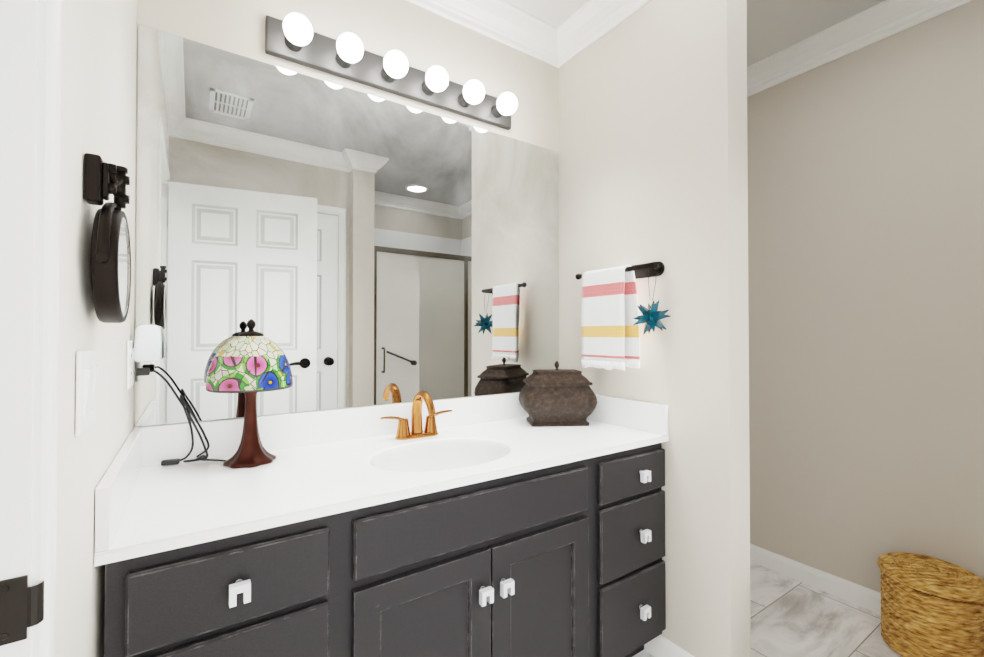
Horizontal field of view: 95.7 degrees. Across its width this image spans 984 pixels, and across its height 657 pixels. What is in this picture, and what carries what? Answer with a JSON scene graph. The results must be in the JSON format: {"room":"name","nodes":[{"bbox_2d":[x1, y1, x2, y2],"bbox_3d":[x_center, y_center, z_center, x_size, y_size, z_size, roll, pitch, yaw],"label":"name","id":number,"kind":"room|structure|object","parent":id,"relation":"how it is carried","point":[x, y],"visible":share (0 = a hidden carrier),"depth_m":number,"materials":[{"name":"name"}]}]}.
{"room":"bathroom","nodes":[
{"label":"bathroom","id":0,"kind":"room"},
{"bbox_2d":[55,0,136,656],"bbox_3d":[-0.449,-0.087,0.328,0.120,2.485,2.000,0,-1,-34],"label":"wall","id":1,"kind":"structure","parent":0,"point":[98,83],"depth_m":0.66,"materials":[{"name":"paint"}]},
{"bbox_2d":[0,0,61,656],"bbox_3d":[-0.271,0.107,0.070,0.132,2.091,0.897,0,-1,-34],"label":"door frame","id":2,"kind":"structure","parent":1,"relation":"attached to","point":[21,605],"depth_m":0.44,"materials":[{"name":"white"}]},
{"bbox_2d":[75,349,99,435],"bbox_3d":[-0.584,0.087,0.647,0.013,0.115,0.115,0,-1,-34],"label":"switch plate","id":3,"kind":"object","parent":1,"relation":"attached to","point":[87,373],"visible":0.96,"depth_m":0.62,"materials":[{"name":"white plastic"}]},
{"bbox_2d":[84,153,130,322],"bbox_3d":[-0.595,-0.133,0.695,0.045,0.245,0.202,0,-1,-34],"label":"magnifying mirror","id":4,"kind":"object","parent":1,"relation":"attached to","point":[110,261],"visible":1,"depth_m":0.64,"materials":[{"name":"black metal"}]},
{"bbox_2d":[126,340,133,388],"bbox_3d":[-0.893,0.085,1.101,0.007,0.115,0.118,0,-1,-34],"label":"electrical outlet plate","id":5,"kind":"object","parent":1,"relation":"attached to","point":[129,369],"visible":0.96,"depth_m":1.06,"materials":[{"name":"white plastic"}]},
{"bbox_2d":[133,325,161,361],"bbox_3d":[-0.879,0.035,1.138,0.056,0.094,0.050,0,-1,-34],"label":"plug-in air freshener","id":6,"kind":"object","parent":1,"relation":"attached to","point":[147,344],"visible":0.98,"depth_m":1.12,"materials":[{"name":"white plastic"}]},
{"bbox_2d":[133,0,557,428],"bbox_3d":[-0.525,-0.073,1.553,4.120,2.485,0.120,0,-1,-34],"label":"wall","id":7,"kind":"structure","parent":0,"point":[421,38],"depth_m":1.60,"materials":[{"name":"paint"}]},
{"bbox_2d":[135,24,558,426],"bbox_3d":[-0.324,-0.276,1.614,1.512,1.080,0.005,0,-1,-34],"label":"mirror","id":8,"kind":"object","parent":7,"relation":"attached to","point":[342,246],"visible":0.8,"depth_m":1.47,"materials":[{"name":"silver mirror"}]},
{"bbox_2d":[265,13,517,129],"bbox_3d":[-0.276,-0.901,1.573,0.926,0.110,0.138,0,-1,-34],"label":"vanity light bar","id":9,"kind":"object","parent":7,"relation":"attached to","point":[293,37],"visible":1,"depth_m":1.52,"materials":[{"name":"silver metal"}]},
{"bbox_2d":[406,0,569,67],"bbox_3d":[-0.265,-1.261,1.619,1.430,0.107,0.085,0,-1,-34],"label":"crown molding","id":10,"kind":"structure","parent":7,"relation":"attached to","point":[501,21],"depth_m":1.83,"materials":[{"name":"white"}]},
{"bbox_2d":[558,0,750,656],"bbox_3d":[0.572,-0.071,1.748,0.120,2.485,0.780,0,-1,-34],"label":"wall","id":11,"kind":"structure","parent":0,"point":[652,128],"depth_m":1.52,"materials":[{"name":"paint"}]},
{"bbox_2d":[558,0,650,58],"bbox_3d":[0.546,-1.261,1.626,0.095,0.107,0.755,0,-1,-34],"label":"crown molding","id":12,"kind":"structure","parent":11,"relation":"attached to","point":[585,25],"depth_m":1.82,"materials":[{"name":"white"}]},
{"bbox_2d":[575,261,664,369],"bbox_3d":[0.473,-0.045,1.706,0.089,0.396,0.389,0,-1,-34],"label":"towel rail","id":13,"kind":"object","parent":11,"relation":"attached to","point":[610,332],"visible":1,"depth_m":1.68,"materials":[{"name":"white fabric"}]},
{"bbox_2d":[581,264,640,369],"bbox_3d":[0.450,-0.042,1.714,0.060,0.390,0.253,0,-1,-34],"label":"towel","id":14,"kind":"object","parent":13,"relation":"hanging from","point":[609,302],"depth_m":1.68,"materials":[{"name":"fabric"}]},
{"bbox_2d":[633,271,670,334],"bbox_3d":[0.557,-0.096,1.559,0.133,0.229,0.130,0,-1,-34],"label":"star","id":15,"kind":"object","parent":13,"relation":"hanging from","point":[651,317],"visible":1,"depth_m":1.54,"materials":[{"name":"teal glass"}]},
{"bbox_2d":[644,635,693,656],"bbox_3d":[0.651,1.127,1.496,0.013,0.083,0.323,0,-1,-34],"label":"baseboard","id":16,"kind":"structure","parent":11,"relation":"attached to","point":[660,646],"depth_m":1.56,"materials":[{"name":"white wood"}]},
{"bbox_2d":[504,0,884,66],"bbox_3d":[0.233,-1.358,0.439,4.120,0.060,2.840,0,-1,-34],"label":"ceiling","id":17,"kind":"structure","parent":0,"point":[774,26],"depth_m":1.86,"materials":[{"name":"grey paint"}]},
{"bbox_2d":[633,562,901,656],"bbox_3d":[0.233,1.182,0.410,4.120,0.050,2.840,0,-1,-34],"label":"floor","id":18,"kind":"structure","parent":0,"point":[790,617],"depth_m":1.78,"materials":[{"name":"tile"}]},
{"bbox_2d":[94,432,668,656],"bbox_3d":[-0.160,0.777,1.358,1.496,0.776,0.594,0,-1,-34],"label":"bathroom vanity","id":19,"kind":"object","parent":18,"relation":"on","point":[498,525],"depth_m":1.08,"materials":[{"name":"black wood"}]},
{"bbox_2d":[94,416,668,559],"bbox_3d":[-0.168,0.379,1.374,1.517,0.021,0.566,0,-1,-34],"label":"countertop","id":20,"kind":"structure","parent":19,"relation":"on","point":[156,504],"depth_m":1.07,"materials":[{"name":"white stone"}]},
{"bbox_2d":[136,319,292,467],"bbox_3d":[-0.728,0.168,1.192,0.358,0.394,0.212,0,-1,-34],"label":"lamp","id":21,"kind":"object","parent":20,"relation":"on","point":[251,363],"visible":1,"depth_m":1.18,"materials":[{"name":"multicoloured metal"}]},
{"bbox_2d":[380,390,451,439],"bbox_3d":[-0.230,0.287,1.495,0.265,0.163,0.154,0,-1,-34],"label":"faucet","id":22,"kind":"object","parent":20,"relation":"on","point":[417,431],"visible":1,"depth_m":1.52,"materials":[{"name":"gold metal"}]},
{"bbox_2d":[519,361,597,426],"bbox_3d":[0.259,0.248,1.778,0.292,0.246,0.184,0,-1,-5],"label":"box","id":23,"kind":"object","parent":20,"relation":"on","point":[557,397],"visible":1,"depth_m":1.70,"materials":[{"name":"brown metal"}]},
{"bbox_2d":[877,552,983,656],"bbox_3d":[1.592,1.006,1.613,0.295,0.325,0.295,0,-1,-34],"label":"wicker basket","id":24,"kind":"object","parent":18,"relation":"on","point":[932,607],"visible":1,"depth_m":1.54,"materials":[{"name":"brown"}]},
{"bbox_2d":[747,0,983,592],"bbox_3d":[1.927,-0.074,1.489,0.120,2.485,2.720,0,-1,-34],"label":"wall","id":25,"kind":"structure","parent":0,"point":[866,283],"depth_m":1.87,"materials":[{"name":"beige paint"}]},
{"bbox_2d":[750,544,880,613],"bbox_3d":[1.612,1.131,1.824,0.013,0.083,1.790,0,-1,-34],"label":"baseboard","id":26,"kind":"structure","parent":25,"relation":"attached to","point":[831,584],"depth_m":2.01,"materials":[{"name":"white wood"}]},
{"bbox_2d":[747,0,972,96],"bbox_3d":[1.808,-1.263,1.495,0.085,0.107,2.600,0,-1,-34],"label":"crown molding","id":27,"kind":"structure","parent":25,"relation":"attached to","point":[884,19],"depth_m":1.92,"materials":[{"name":"white"}]}
]}

